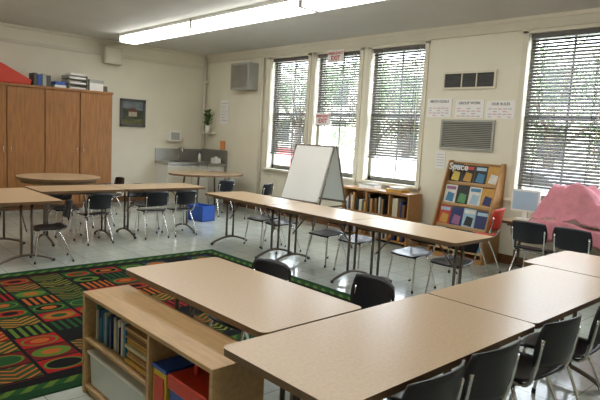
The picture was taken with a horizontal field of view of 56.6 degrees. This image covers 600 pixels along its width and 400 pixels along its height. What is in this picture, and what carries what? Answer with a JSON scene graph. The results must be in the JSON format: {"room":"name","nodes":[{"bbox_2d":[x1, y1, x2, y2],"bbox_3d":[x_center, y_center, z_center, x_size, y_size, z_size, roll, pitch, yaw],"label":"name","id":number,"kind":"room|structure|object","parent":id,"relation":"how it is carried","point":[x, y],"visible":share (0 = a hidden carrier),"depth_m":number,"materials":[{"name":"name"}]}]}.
{"room":"classroom","nodes":[
{"label":"classroom","id":0,"kind":"room"},
{"bbox_2d":[0,26,203,195],"bbox_3d":[-5.588,-1.464,9.601,9.650,3.200,0.200,-3,9,-43],"label":"wall","id":1,"kind":"structure","parent":0,"point":[173,95],"depth_m":11.47,"materials":[{"name":"paint"}]},
{"bbox_2d":[0,22,204,69],"bbox_3d":[-5.463,-2.880,9.310,9.150,0.310,0.050,-3,9,-43],"label":"trim","id":2,"kind":"structure","parent":1,"relation":"attached to","point":[1,23],"depth_m":10.63,"materials":[{"name":"paint"}]},
{"bbox_2d":[103,46,122,64],"bbox_3d":[-3.657,-2.821,10.899,0.350,0.320,0.129,-3,9,-43],"label":"junction box","id":3,"kind":"object","parent":1,"relation":"attached to","point":[111,55],"visible":1,"depth_m":10.84,"materials":[{"name":"paint"}]},
{"bbox_2d":[113,196,144,201],"bbox_3d":[-3.577,-0.030,11.562,1.150,0.120,0.020,-3,9,-43],"label":"baseboard","id":4,"kind":"structure","parent":1,"relation":"attached to","point":[120,198],"depth_m":11.54,"materials":[{"name":"brown wood"}]},
{"bbox_2d":[120,98,145,126],"bbox_3d":[-3.418,-1.778,11.408,0.550,0.560,0.033,-3,9,-43],"label":"framed painting","id":5,"kind":"object","parent":1,"relation":"attached to","point":[132,111],"visible":1,"depth_m":11.40,"materials":[{"name":"black wood"}]},
{"bbox_2d":[167,131,180,140],"bbox_3d":[-2.725,-1.382,12.052,0.270,0.220,0.133,-3,9,-43],"label":"paper towel dispenser","id":6,"kind":"object","parent":1,"relation":"attached to","point":[171,135],"visible":1,"depth_m":11.99,"materials":[{"name":"white paint"}]},
{"bbox_2d":[201,55,208,147],"bbox_3d":[-2.134,-2.192,12.493,0.100,2.050,0.100,-3,9,-43],"label":"pipe","id":7,"kind":"object","parent":1,"relation":"attached to","point":[205,58],"visible":0.94,"depth_m":12.45,"materials":[{"name":"metal"}]},
{"bbox_2d":[0,202,599,399],"bbox_3d":[-1.343,0.945,5.144,9.650,0.100,13.000,-3,9,-43],"label":"floor","id":8,"kind":"structure","parent":0,"point":[102,249],"depth_m":7.21,"materials":[{"name":"tile"}]},
{"bbox_2d":[0,188,62,264],"bbox_3d":[-3.327,0.284,6.442,0.670,0.700,1.370,-3,9,-43],"label":"table","id":9,"kind":"object","parent":8,"relation":"on","point":[20,197],"visible":0.99,"depth_m":6.11,"materials":[{"name":"laminate"}]},
{"bbox_2d":[30,200,73,263],"bbox_3d":[-2.795,0.344,6.300,0.433,0.677,0.368,-1,8,-33],"label":"chair","id":10,"kind":"object","parent":8,"relation":"on","point":[67,210],"visible":0.94,"depth_m":6.29,"materials":[{"name":"black plastic"}]},
{"bbox_2d":[0,82,112,210],"bbox_3d":[-5.105,-0.910,9.567,3.670,2.160,0.633,-3,9,-43],"label":"tall cabinet","id":11,"kind":"object","parent":8,"relation":"on","point":[44,129],"visible":0.78,"depth_m":9.83,"materials":[{"name":"brown wood"}]},
{"bbox_2d":[0,62,30,84],"bbox_3d":[-5.271,-2.237,9.217,1.456,0.537,0.400,-3,9,-43],"label":"wedge","id":12,"kind":"object","parent":11,"relation":"on","point":[7,74],"visible":0.77,"depth_m":9.36,"materials":[{"name":"plastic"}]},
{"bbox_2d":[29,73,50,86],"bbox_3d":[-4.589,-2.113,9.839,0.290,0.220,0.250,-3,9,-43],"label":"binders","id":13,"kind":"object","parent":11,"relation":"on","point":[36,79],"visible":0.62,"depth_m":9.74,"materials":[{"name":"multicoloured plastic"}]},
{"bbox_2d":[62,73,87,89],"bbox_3d":[-4.136,-2.170,10.238,0.340,0.290,0.370,-3,9,-43],"label":"trays","id":14,"kind":"object","parent":11,"relation":"on","point":[67,77],"visible":0.84,"depth_m":10.15,"materials":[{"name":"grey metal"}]},
{"bbox_2d":[51,81,106,91],"bbox_3d":[-4.072,-2.082,10.291,0.980,0.110,0.300,-3,9,-43],"label":"game","id":15,"kind":"object","parent":11,"relation":"on","point":[54,83],"visible":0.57,"depth_m":9.95,"materials":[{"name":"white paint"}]},
{"bbox_2d":[82,79,103,91],"bbox_3d":[-3.895,-2.145,10.480,0.280,0.210,0.370,-3,9,-43],"label":"storage box","id":16,"kind":"object","parent":11,"relation":"on","point":[93,85],"visible":0.73,"depth_m":10.34,"materials":[{"name":"white paint"}]},
{"bbox_2d":[16,173,100,223],"bbox_3d":[-3.848,-0.029,8.913,1.240,0.702,1.240,-3,9,-43],"label":"table","id":17,"kind":"object","parent":8,"relation":"on","point":[46,179],"visible":0.84,"depth_m":8.59,"materials":[{"name":"laminate"}]},
{"bbox_2d":[45,185,81,237],"bbox_3d":[-3.300,0.146,7.769,0.368,0.677,0.433,-3,9,-43],"label":"chair","id":18,"kind":"object","parent":8,"relation":"on","point":[59,207],"visible":0.52,"depth_m":7.78,"materials":[{"name":"black plastic"}]},
{"bbox_2d":[25,185,124,245],"bbox_3d":[-2.996,0.185,7.450,1.090,0.700,0.670,-3,9,-43],"label":"table","id":19,"kind":"object","parent":8,"relation":"on","point":[63,190],"visible":0.92,"depth_m":7.26,"materials":[{"name":"laminate"}]},
{"bbox_2d":[73,193,113,245],"bbox_3d":[-2.718,0.224,7.368,0.433,0.677,0.368,9,9,43],"label":"chair","id":20,"kind":"object","parent":8,"relation":"on","point":[98,201],"visible":1,"depth_m":7.23,"materials":[{"name":"black plastic"}]},
{"bbox_2d":[80,183,114,227],"bbox_3d":[-3.119,0.059,8.605,0.433,0.677,0.368,9,9,42],"label":"chair","id":21,"kind":"object","parent":8,"relation":"on","point":[101,183],"visible":0.23,"depth_m":8.57,"materials":[{"name":"black plastic"}]},
{"bbox_2d":[94,177,125,216],"bbox_3d":[-3.226,-0.049,9.489,0.433,0.677,0.368,-3,9,-43],"label":"chair","id":22,"kind":"object","parent":8,"relation":"on","point":[118,180],"visible":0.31,"depth_m":9.56,"materials":[{"name":"black plastic"}]},
{"bbox_2d":[126,183,159,230],"bbox_3d":[-2.419,0.100,8.583,0.368,0.677,0.433,-3,9,-43],"label":"chair","id":23,"kind":"object","parent":8,"relation":"on","point":[138,204],"visible":0.43,"depth_m":8.58,"materials":[{"name":"black plastic"}]},
{"bbox_2d":[134,191,168,239],"bbox_3d":[-2.110,0.189,7.956,0.368,0.677,0.433,-2,8,-39],"label":"chair","id":24,"kind":"object","parent":8,"relation":"on","point":[155,198],"visible":0.98,"depth_m":7.80,"materials":[{"name":"black plastic"}]},
{"bbox_2d":[107,183,205,238],"bbox_3d":[-2.119,0.139,8.260,1.280,0.700,0.670,-3,9,-43],"label":"table","id":25,"kind":"object","parent":8,"relation":"on","point":[169,187],"visible":0.94,"depth_m":8.04,"materials":[{"name":"laminate"}]},
{"bbox_2d":[82,285,263,399],"bbox_3d":[-0.710,0.893,2.836,0.275,0.600,1.315,-3,9,-43],"label":"storage shelf","id":26,"kind":"object","parent":8,"relation":"on","point":[132,328],"visible":0.81,"depth_m":2.76,"materials":[{"name":"brown wood"}]},
{"bbox_2d":[87,348,145,399],"bbox_3d":[-0.910,0.999,3.057,0.248,0.205,0.690,-3,9,-43],"label":"plastic storage bin","id":27,"kind":"object","parent":26,"relation":"in","point":[107,377],"visible":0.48,"depth_m":3.00,"materials":[{"name":"white translucent plastic"}]},
{"bbox_2d":[96,304,146,376],"bbox_3d":[-0.879,0.729,3.006,0.230,0.199,0.700,-3,9,-43],"label":"books","id":28,"kind":"object","parent":26,"relation":"on","point":[124,344],"depth_m":2.95,"materials":[{"name":"multicoloured paper"}]},
{"bbox_2d":[152,355,194,399],"bbox_3d":[-0.578,0.964,2.693,0.240,0.394,0.130,-3,9,-43],"label":"toy box","id":29,"kind":"object","parent":26,"relation":"in","point":[162,368],"visible":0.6,"depth_m":2.60,"materials":[{"name":"plastic"}]},
{"bbox_2d":[168,365,209,399],"bbox_3d":[-0.411,0.954,2.509,0.245,0.475,0.320,-3,9,-43],"label":"toolbox","id":30,"kind":"object","parent":26,"relation":"in","point":[192,383],"visible":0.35,"depth_m":2.46,"materials":[{"name":"red plastic"}]},
{"bbox_2d":[0,249,349,399],"bbox_3d":[-1.693,0.900,4.893,4.100,0.008,2.860,-3,9,-43],"label":"patterned rug","id":31,"kind":"object","parent":8,"relation":"on","point":[41,310],"visible":0.33,"depth_m":4.51,"materials":[{"name":"multicoloured carpet"}]},
{"bbox_2d":[161,190,196,236],"bbox_3d":[-1.779,0.171,8.262,0.368,0.677,0.433,-3,9,-43],"label":"chair","id":32,"kind":"object","parent":8,"relation":"on","point":[187,197],"visible":0.97,"depth_m":8.12,"materials":[{"name":"black plastic"}]},
{"bbox_2d":[155,147,226,203],"bbox_3d":[-2.348,-0.538,11.980,1.200,1.163,0.945,-3,9,-43],"label":"countertop","id":33,"kind":"structure","parent":8,"relation":"on","point":[167,160],"depth_m":11.93,"materials":[{"name":"white paint"}]},
{"bbox_2d":[211,156,220,162],"bbox_3d":[-1.812,-0.866,12.022,0.130,0.139,0.180,-3,9,-43],"label":"tissue box","id":34,"kind":"object","parent":33,"relation":"on","point":[215,159],"visible":0.96,"depth_m":11.98,"materials":[{"name":"paper"}]},
{"bbox_2d":[188,203,214,221],"bbox_3d":[-1.734,0.211,9.684,0.420,0.270,0.310,8,8,35],"label":"storage bin","id":35,"kind":"object","parent":8,"relation":"on","point":[201,212],"visible":0.8,"depth_m":9.56,"materials":[{"name":"plastic"}]},
{"bbox_2d":[169,171,242,209],"bbox_3d":[-1.842,-0.169,10.967,1.560,0.722,1.120,-3,9,-43],"label":"table","id":36,"kind":"object","parent":8,"relation":"on","point":[215,174],"visible":0.79,"depth_m":10.72,"materials":[{"name":"laminate"}]},
{"bbox_2d":[208,180,234,216],"bbox_3d":[-1.461,-0.052,10.339,0.368,0.677,0.433,-3,9,-43],"label":"chair","id":37,"kind":"object","parent":8,"relation":"on","point":[224,185],"visible":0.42,"depth_m":10.17,"materials":[{"name":"black plastic"}]},
{"bbox_2d":[126,257,360,399],"bbox_3d":[-0.385,0.826,3.132,0.660,0.700,1.330,-3,9,-43],"label":"table","id":38,"kind":"object","parent":8,"relation":"on","point":[256,303],"visible":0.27,"depth_m":2.95,"materials":[{"name":"laminate"}]},
{"bbox_2d":[207,258,290,340],"bbox_3d":[-0.329,0.769,3.555,0.465,0.728,0.396,-3,9,-45],"label":"chair","id":39,"kind":"object","parent":8,"relation":"on","point":[275,268],"visible":0.13,"depth_m":3.65,"materials":[{"name":"black plastic"}]},
{"bbox_2d":[205,191,303,257],"bbox_3d":[-0.644,0.313,7.440,0.680,0.700,1.300,-3,9,-43],"label":"table","id":40,"kind":"object","parent":8,"relation":"on","point":[252,199],"visible":0.88,"depth_m":7.27,"materials":[{"name":"laminate"}]},
{"bbox_2d":[244,183,272,218],"bbox_3d":[-0.724,0.018,10.076,0.433,0.677,0.368,6,7,27],"label":"chair","id":41,"kind":"object","parent":8,"relation":"on","point":[267,189],"visible":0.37,"depth_m":9.92,"materials":[{"name":"black plastic"}]},
{"bbox_2d":[243,196,281,247],"bbox_3d":[-0.499,0.293,7.807,0.433,0.677,0.368,-3,9,-45],"label":"chair","id":42,"kind":"object","parent":8,"relation":"on","point":[264,217],"visible":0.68,"depth_m":7.80,"materials":[{"name":"black plastic"}]},
{"bbox_2d":[261,200,300,253],"bbox_3d":[-0.233,0.345,7.480,0.433,0.677,0.368,-2,8,-38],"label":"chair","id":43,"kind":"object","parent":8,"relation":"on","point":[283,222],"visible":0.54,"depth_m":7.50,"materials":[{"name":"black plastic"}]},
{"bbox_2d":[270,143,348,245],"bbox_3d":[0.210,-0.121,8.453,0.768,1.429,1.027,9,9,41],"label":"easel","id":44,"kind":"object","parent":8,"relation":"on","point":[314,172],"visible":0.78,"depth_m":8.31,"materials":[{"name":"metal"}]},
{"bbox_2d":[265,203,382,282],"bbox_3d":[0.243,0.471,6.489,0.680,0.700,1.300,-3,9,-43],"label":"table","id":45,"kind":"object","parent":8,"relation":"on","point":[324,213],"visible":0.83,"depth_m":6.30,"materials":[{"name":"laminate"}]},
{"bbox_2d":[304,207,346,267],"bbox_3d":[0.348,0.445,6.886,0.433,0.677,0.368,-3,9,-43],"label":"chair","id":46,"kind":"object","parent":8,"relation":"on","point":[327,232],"visible":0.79,"depth_m":6.88,"materials":[{"name":"black plastic"}]},
{"bbox_2d":[333,212,378,272],"bbox_3d":[0.684,0.502,6.549,0.368,0.677,0.433,9,9,43],"label":"chair","id":47,"kind":"object","parent":8,"relation":"on","point":[361,239],"visible":0.52,"depth_m":6.53,"materials":[{"name":"black plastic"}]},
{"bbox_2d":[350,273,394,399],"bbox_3d":[0.279,0.832,3.297,0.465,0.728,0.396,-1,8,-33],"label":"chair","id":48,"kind":"object","parent":8,"relation":"on","point":[367,290],"visible":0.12,"depth_m":3.42,"materials":[{"name":"black plastic"}]},
{"bbox_2d":[224,294,534,399],"bbox_3d":[0.399,0.942,2.501,1.405,0.700,0.645,-3,9,-43],"label":"table","id":49,"kind":"object","parent":8,"relation":"on","point":[372,353],"visible":0.96,"depth_m":2.29,"materials":[{"name":"laminate"}]},
{"bbox_2d":[340,185,421,247],"bbox_3d":[1.238,0.228,8.705,0.325,0.780,1.310,-3,9,-43],"label":"bookshelf","id":50,"kind":"object","parent":8,"relation":"on","point":[381,202],"visible":0.7,"depth_m":8.50,"materials":[{"name":"brown wood"}]},
{"bbox_2d":[359,183,380,188],"bbox_3d":[1.107,-0.224,8.818,0.180,0.075,0.300,-3,9,-43],"label":"folders","id":51,"kind":"object","parent":50,"relation":"on","point":[362,185],"visible":1,"depth_m":8.74,"materials":[{"name":"paper"}]},
{"bbox_2d":[344,192,407,241],"bbox_3d":[1.206,0.237,8.714,0.210,0.636,1.176,-3,9,-43],"label":"books","id":52,"kind":"object","parent":50,"relation":"on","point":[393,206],"depth_m":8.58,"materials":[{"name":"multicoloured paper"}]},
{"bbox_2d":[386,186,409,192],"bbox_3d":[1.479,-0.157,8.418,0.200,0.075,0.300,-3,9,-43],"label":"papers","id":53,"kind":"object","parent":50,"relation":"on","point":[396,189],"visible":1,"depth_m":8.34,"materials":[{"name":"orange paper"}]},
{"bbox_2d":[387,223,435,293],"bbox_3d":[1.210,0.600,5.950,0.433,0.677,0.368,-3,9,-41],"label":"chair","id":54,"kind":"object","parent":8,"relation":"on","point":[408,252],"visible":0.67,"depth_m":5.95,"materials":[{"name":"black plastic"}]},
{"bbox_2d":[346,217,493,285],"bbox_3d":[1.130,0.629,5.538,0.680,0.700,1.300,-3,9,-43],"label":"table","id":55,"kind":"object","parent":8,"relation":"on","point":[437,235],"visible":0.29,"depth_m":5.35,"materials":[{"name":"laminate"}]},
{"bbox_2d":[401,359,464,399],"bbox_3d":[0.338,0.950,2.151,0.416,0.765,0.488,-3,9,-44],"label":"chair","id":56,"kind":"object","parent":8,"relation":"on","point":[448,386],"visible":1,"depth_m":1.91,"materials":[{"name":"black plastic"}]},
{"bbox_2d":[425,229,479,293],"bbox_3d":[1.545,0.657,5.614,0.433,0.677,0.368,-3,9,-45],"label":"chair","id":57,"kind":"object","parent":8,"relation":"on","point":[471,248],"visible":0.6,"depth_m":5.61,"materials":[{"name":"black plastic"}]},
{"bbox_2d":[387,337,520,399],"bbox_3d":[0.660,0.932,2.449,0.416,0.765,0.488,-3,9,-41],"label":"chair","id":58,"kind":"object","parent":8,"relation":"on","point":[489,375],"visible":0.67,"depth_m":2.21,"materials":[{"name":"black plastic"}]},
{"bbox_2d":[428,160,506,265],"bbox_3d":[2.259,0.140,7.590,0.440,1.320,0.810,-3,9,-43],"label":"magazine rack","id":59,"kind":"object","parent":8,"relation":"on","point":[470,193],"visible":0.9,"depth_m":7.55,"materials":[{"name":"brown wood"}]},
{"bbox_2d":[435,163,499,252],"bbox_3d":[2.248,0.090,7.573,0.375,1.138,0.747,-3,9,-43],"label":"books","id":60,"kind":"object","parent":59,"relation":"on","point":[469,195],"depth_m":7.57,"materials":[{"name":"multicoloured paper"}]},
{"bbox_2d":[448,208,504,275],"bbox_3d":[2.150,0.481,6.721,0.535,0.837,0.455,8,8,35],"label":"chair","id":61,"kind":"object","parent":8,"relation":"on","point":[495,223],"visible":0.52,"depth_m":6.50,"materials":[{"name":"plastic"}]},
{"bbox_2d":[429,265,599,389],"bbox_3d":[1.423,0.886,3.454,1.375,0.700,0.635,-3,9,-43],"label":"table","id":62,"kind":"object","parent":8,"relation":"on","point":[538,295],"visible":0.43,"depth_m":3.28,"materials":[{"name":"laminate"}]},
{"bbox_2d":[508,220,556,270],"bbox_3d":[2.601,0.599,6.228,0.488,0.765,0.416,-3,9,-45],"label":"chair","id":63,"kind":"object","parent":8,"relation":"on","point":[528,232],"visible":0.83,"depth_m":6.06,"materials":[{"name":"black plastic"}]},
{"bbox_2d":[511,312,581,399],"bbox_3d":[1.128,0.909,2.868,0.416,0.765,0.488,-2,8,-39],"label":"chair","id":64,"kind":"object","parent":8,"relation":"on","point":[556,342],"visible":0.67,"depth_m":2.65,"materials":[{"name":"black plastic"}]},
{"bbox_2d":[502,217,599,271],"bbox_3d":[3.123,0.651,6.449,0.500,0.660,1.600,-3,9,-43],"label":"table","id":65,"kind":"object","parent":8,"relation":"on","point":[508,221],"visible":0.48,"depth_m":6.87,"materials":[{"name":"laminate"}]},
{"bbox_2d":[510,189,541,220],"bbox_3d":[2.797,0.060,6.915,0.340,0.370,0.160,8,8,39],"label":"computer monitor","id":66,"kind":"object","parent":65,"relation":"on","point":[526,201],"visible":0.81,"depth_m":6.89,"materials":[{"name":"white paint"}]},
{"bbox_2d":[528,182,599,250],"bbox_3d":[3.277,0.193,6.234,0.590,0.735,1.230,-3,9,-43],"label":"cloth","id":67,"kind":"object","parent":65,"relation":"on","point":[579,202],"visible":0.8,"depth_m":6.24,"materials":[{"name":"pink fabric"}]},
{"bbox_2d":[509,306,599,399],"bbox_3d":[1.541,0.890,3.222,0.488,0.765,0.416,9,9,44],"label":"chair","id":68,"kind":"object","parent":8,"relation":"on","point":[584,348],"visible":0.55,"depth_m":3.09,"materials":[{"name":"black plastic"}]},
{"bbox_2d":[523,251,599,320],"bbox_3d":[2.412,0.874,4.019,0.815,0.700,1.360,-3,9,-43],"label":"table","id":69,"kind":"object","parent":8,"relation":"on","point":[581,263],"visible":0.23,"depth_m":4.23,"materials":[{"name":"laminate"}]},
{"bbox_2d":[552,227,592,254],"bbox_3d":[2.910,0.658,5.867,0.488,0.765,0.416,-3,9,-41],"label":"chair","id":70,"kind":"object","parent":8,"relation":"on","point":[568,239],"visible":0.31,"depth_m":5.67,"materials":[{"name":"black plastic"}]},
{"bbox_2d":[0,0,599,54],"bbox_3d":[-1.166,-2.353,4.761,9.650,0.150,13.000,-3,9,-43],"label":"ceiling","id":71,"kind":"structure","parent":0,"point":[104,19],"depth_m":8.09,"materials":[{"name":"paint"}]},
{"bbox_2d":[119,18,206,44],"bbox_3d":[-2.328,-2.793,9.321,0.340,0.150,2.404,-3,9,-43],"label":"fluorescent light fixture","id":72,"kind":"object","parent":71,"relation":"attached to","point":[181,27],"visible":0.81,"depth_m":9.13,"materials":[{"name":"white paint"}]},
{"bbox_2d":[191,0,319,31],"bbox_3d":[-0.689,-2.501,7.564,0.340,0.150,2.404,-3,9,-43],"label":"fluorescent light fixture","id":73,"kind":"object","parent":71,"relation":"attached to","point":[273,9],"visible":0.8,"depth_m":7.38,"materials":[{"name":"white paint"}]},
{"bbox_2d":[301,0,381,11],"bbox_3d":[0.949,-2.209,5.806,0.340,0.150,2.404,-3,9,-43],"label":"fluorescent light fixture","id":74,"kind":"object","parent":71,"relation":"attached to","point":[315,5],"visible":1,"depth_m":6.39,"materials":[{"name":"white paint"}]},
{"bbox_2d":[204,31,599,258],"bbox_3d":[2.195,-0.875,8.140,0.250,3.200,12.600,-3,9,-43],"label":"wall","id":75,"kind":"structure","parent":0,"point":[502,52],"depth_m":8.22,"materials":[{"name":"paint"}]},
{"bbox_2d":[200,109,215,133],"bbox_3d":[-2.028,-1.731,12.260,0.294,0.540,0.338,-3,9,-43],"label":"potted plant","id":76,"kind":"object","parent":75,"relation":"attached to","point":[207,126],"visible":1,"depth_m":12.24,"materials":[{"name":"green plant"}]},
{"bbox_2d":[220,141,224,149],"bbox_3d":[-1.683,-1.192,12.115,0.010,0.180,0.180,-3,9,-43],"label":"card","id":77,"kind":"object","parent":75,"relation":"attached to","point":[222,143],"visible":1,"depth_m":12.11,"materials":[{"name":"orange paper"}]},
{"bbox_2d":[220,100,228,123],"bbox_3d":[-1.628,-1.894,12.023,0.010,0.520,0.300,-3,9,-43],"label":"paper notice","id":78,"kind":"object","parent":75,"relation":"attached to","point":[224,111],"visible":1,"depth_m":12.02,"materials":[{"name":"white paper"}]},
{"bbox_2d":[230,62,258,90],"bbox_3d":[-1.130,-2.492,11.279,0.245,0.530,0.610,-3,9,-43],"label":"speaker box","id":79,"kind":"object","parent":75,"relation":"attached to","point":[244,76],"visible":1,"depth_m":11.11,"materials":[{"name":"grey metal"}]},
{"bbox_2d":[256,57,265,210],"bbox_3d":[-0.787,-1.293,11.102,0.080,3.030,0.080,-3,9,-43],"label":"pipe","id":80,"kind":"object","parent":75,"relation":"attached to","point":[262,78],"visible":0.95,"depth_m":11.05,"materials":[{"name":"metal"}]},
{"bbox_2d":[261,52,311,176],"bbox_3d":[-0.196,-1.589,10.599,0.270,2.275,1.240,-3,9,-43],"label":"window","id":81,"kind":"structure","parent":75,"relation":"in","point":[278,171],"depth_m":10.84,"materials":[{"name":"paint"}]},
{"bbox_2d":[270,56,307,154],"bbox_3d":[-0.201,-1.768,10.564,0.072,1.822,1.000,-3,9,-43],"label":"window blind","id":82,"kind":"object","parent":81,"relation":"attached to","point":[278,111],"visible":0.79,"depth_m":10.59,"materials":[{"name":"paint"}]},
{"bbox_2d":[309,47,364,184],"bbox_3d":[0.644,-1.439,9.699,0.270,2.275,1.240,-3,9,-43],"label":"window","id":83,"kind":"structure","parent":75,"relation":"in","point":[347,181],"depth_m":9.60,"materials":[{"name":"paint"}]},
{"bbox_2d":[315,113,330,124],"bbox_3d":[0.407,-1.448,9.818,0.006,0.250,0.364,-3,9,-43],"label":"emergency exit sign","id":84,"kind":"object","parent":83,"relation":"attached to","point":[321,118],"visible":1,"depth_m":9.81,"materials":[{"name":"paper"}]},
{"bbox_2d":[327,49,343,62],"bbox_3d":[0.611,-2.483,9.537,0.006,0.250,0.380,-3,9,-43],"label":"emergency exit sign","id":85,"kind":"object","parent":83,"relation":"attached to","point":[333,55],"visible":1,"depth_m":9.54,"materials":[{"name":"paper"}]},
{"bbox_2d":[316,51,359,149],"bbox_3d":[0.643,-1.709,9.653,0.072,1.640,1.000,-3,9,-43],"label":"window blind","id":86,"kind":"object","parent":83,"relation":"attached to","point":[353,54],"visible":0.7,"depth_m":9.60,"materials":[{"name":"paint"}]},
{"bbox_2d":[223,200,528,266],"bbox_3d":[2.014,0.658,8.226,0.020,0.120,12.600,-3,9,-43],"label":"baseboard","id":87,"kind":"structure","parent":75,"relation":"attached to","point":[502,258],"depth_m":9.77,"materials":[{"name":"brown wood"}]},
{"bbox_2d":[356,40,430,193],"bbox_3d":[1.504,-1.286,8.777,0.270,2.275,1.240,-3,9,-43],"label":"window","id":88,"kind":"structure","parent":75,"relation":"in","point":[384,185],"depth_m":8.88,"materials":[{"name":"paint"}]},
{"bbox_2d":[367,44,425,161],"bbox_3d":[1.500,-1.506,8.737,0.072,1.740,1.000,-3,9,-43],"label":"window blind","id":89,"kind":"object","parent":88,"relation":"attached to","point":[401,98],"visible":0.84,"depth_m":8.73,"materials":[{"name":"paint"}]},
{"bbox_2d":[207,7,599,62],"bbox_3d":[2.166,-2.375,7.864,0.050,0.165,12.600,-3,9,-43],"label":"trim","id":90,"kind":"structure","parent":75,"relation":"attached to","point":[585,16],"depth_m":8.08,"materials":[{"name":"paint"}]},
{"bbox_2d":[427,98,452,116],"bbox_3d":[2.025,-1.339,8.104,0.009,0.270,0.410,-3,9,-43],"label":"poster","id":91,"kind":"object","parent":75,"relation":"attached to","point":[438,107],"visible":1,"depth_m":8.10,"materials":[{"name":"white paper"}]},
{"bbox_2d":[435,150,445,168],"bbox_3d":[2.043,-0.590,8.128,0.008,0.260,0.160,-3,9,-43],"label":"paper notice","id":92,"kind":"object","parent":75,"relation":"attached to","point":[440,155],"visible":1,"depth_m":8.12,"materials":[{"name":"grey paper"}]},
{"bbox_2d":[439,119,495,151],"bbox_3d":[2.323,-0.909,7.793,0.029,0.420,0.830,-3,9,-43],"label":"air vent","id":93,"kind":"object","parent":75,"relation":"in","point":[474,135],"visible":1,"depth_m":7.77,"materials":[{"name":"grey metal"}]},
{"bbox_2d":[454,100,484,117],"bbox_3d":[2.352,-1.266,7.754,0.009,0.250,0.440,-3,9,-43],"label":"poster","id":94,"kind":"object","parent":75,"relation":"attached to","point":[463,108],"visible":1,"depth_m":7.75,"materials":[{"name":"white paper"}]},
{"bbox_2d":[442,69,497,89],"bbox_3d":[2.340,-1.662,7.731,0.029,0.250,0.820,-3,9,-43],"label":"air vent grille","id":95,"kind":"object","parent":75,"relation":"in","point":[477,79],"visible":1,"depth_m":7.71,"materials":[{"name":"metal"}]},
{"bbox_2d":[485,101,515,118],"bbox_3d":[2.666,-1.200,7.417,0.009,0.240,0.410,-3,9,-43],"label":"poster","id":96,"kind":"object","parent":75,"relation":"attached to","point":[494,109],"visible":1,"depth_m":7.41,"materials":[{"name":"grey paper"}]},
{"bbox_2d":[503,23,599,206],"bbox_3d":[3.264,-0.973,6.889,0.270,2.275,1.240,-3,9,-43],"label":"window","id":97,"kind":"structure","parent":75,"relation":"in","point":[526,37],"depth_m":7.19,"materials":[{"name":"paint"}]},
{"bbox_2d":[518,27,599,189],"bbox_3d":[3.255,-1.091,6.861,0.072,1.945,1.000,-3,9,-43],"label":"window blind","id":98,"kind":"object","parent":97,"relation":"attached to","point":[531,109],"visible":0.94,"depth_m":6.88,"materials":[{"name":"paint"}]},
{"label":"outside","id":99,"kind":"structure","parent":0,"visible":0},
{"bbox_3d":[13.094,-2.008,40.563,59.700,0.160,100.000,-3,9,-43],"label":"ground","id":100,"kind":"structure","parent":99,"visible":0},
{"bbox_2d":[277,148,293,165],"bbox_3d":[-0.803,-1.164,20.331,1.780,1.450,4.529,-3,9,-43],"label":"parked car","id":101,"kind":"object","parent":100,"relation":"on","point":[282,159],"visible":0.02,"depth_m":19.15,"materials":[{"name":"white metal"}]},
{"bbox_2d":[278,64,341,143],"bbox_3d":[0.020,-4.626,30.961,4.917,5.912,4.886,3,7,3],"label":"tree","id":102,"kind":"object","parent":100,"relation":"on","point":[323,127],"visible":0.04,"depth_m":30.67,"materials":[{"name":"green plant"}]},
{"bbox_2d":[280,63,355,151],"bbox_3d":[-0.099,-3.873,26.465,4.860,5.440,5.044,-3,9,-43],"label":"tree","id":103,"kind":"object","parent":100,"relation":"on","point":[328,136],"visible":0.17,"depth_m":26.28,"materials":[{"name":"green plant"}]},
{"bbox_2d":[326,58,418,153],"bbox_3d":[3.518,-3.804,25.494,4.917,5.912,4.886,0,7,-27],"label":"tree","id":104,"kind":"object","parent":100,"relation":"on","point":[341,143],"visible":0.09,"depth_m":25.36,"materials":[{"name":"green plant"}]},
{"bbox_2d":[339,154,415,179],"bbox_3d":[2.368,-0.565,16.637,1.780,1.450,4.529,-3,9,-43],"label":"parked car","id":105,"kind":"object","parent":100,"relation":"on","point":[382,167],"visible":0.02,"depth_m":15.80,"materials":[{"name":"white metal"}]},
{"bbox_2d":[341,58,422,155],"bbox_3d":[4.263,-3.109,21.898,4.860,5.440,5.044,2,7,-12],"label":"tree","id":106,"kind":"object","parent":100,"relation":"on","point":[353,131],"visible":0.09,"depth_m":21.95,"materials":[{"name":"green plant"}]},
{"bbox_2d":[389,65,422,156],"bbox_3d":[6.100,-3.442,25.623,5.044,5.440,4.860,2,7,-9],"label":"tree","id":107,"kind":"object","parent":100,"relation":"on","point":[392,65],"visible":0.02,"depth_m":24.60,"materials":[{"name":"green plant"}]},
{"bbox_2d":[278,45,599,184],"bbox_3d":[9.476,-5.520,36.607,2.100,7.350,80.000,-3,9,-43],"label":"neighbouring building","id":108,"kind":"structure","parent":100,"relation":"on","point":[347,149],"depth_m":38.39,"materials":[{"name":"paint"}]},
{"bbox_2d":[528,48,567,165],"bbox_3d":[6.982,-2.771,20.247,4.860,5.440,5.044,5,7,19],"label":"tree","id":109,"kind":"object","parent":100,"relation":"on","point":[541,48],"visible":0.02,"depth_m":18.93,"materials":[{"name":"green plant"}]},
{"bbox_2d":[524,168,585,194],"bbox_3d":[5.702,-0.022,13.501,1.780,1.450,4.529,-3,9,-43],"label":"parked car","id":110,"kind":"object","parent":100,"relation":"on","point":[544,191],"visible":0.02,"depth_m":12.60,"materials":[{"name":"silver metal"}]},
{"bbox_2d":[529,37,599,167],"bbox_3d":[7.662,-2.607,17.093,4.917,5.912,4.885,8,8,34],"label":"tree","id":111,"kind":"object","parent":100,"relation":"on","point":[599,37],"visible":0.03,"depth_m":17.00,"materials":[{"name":"green plant"}]},
{"bbox_2d":[566,62,599,167],"bbox_3d":[10.416,-2.186,16.796,5.044,5.440,4.860,-2,9,-40],"label":"tree","id":112,"kind":"object","parent":100,"relation":"on","point":[585,62],"visible":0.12,"depth_m":17.72,"materials":[{"name":"green plant"}]}
]}

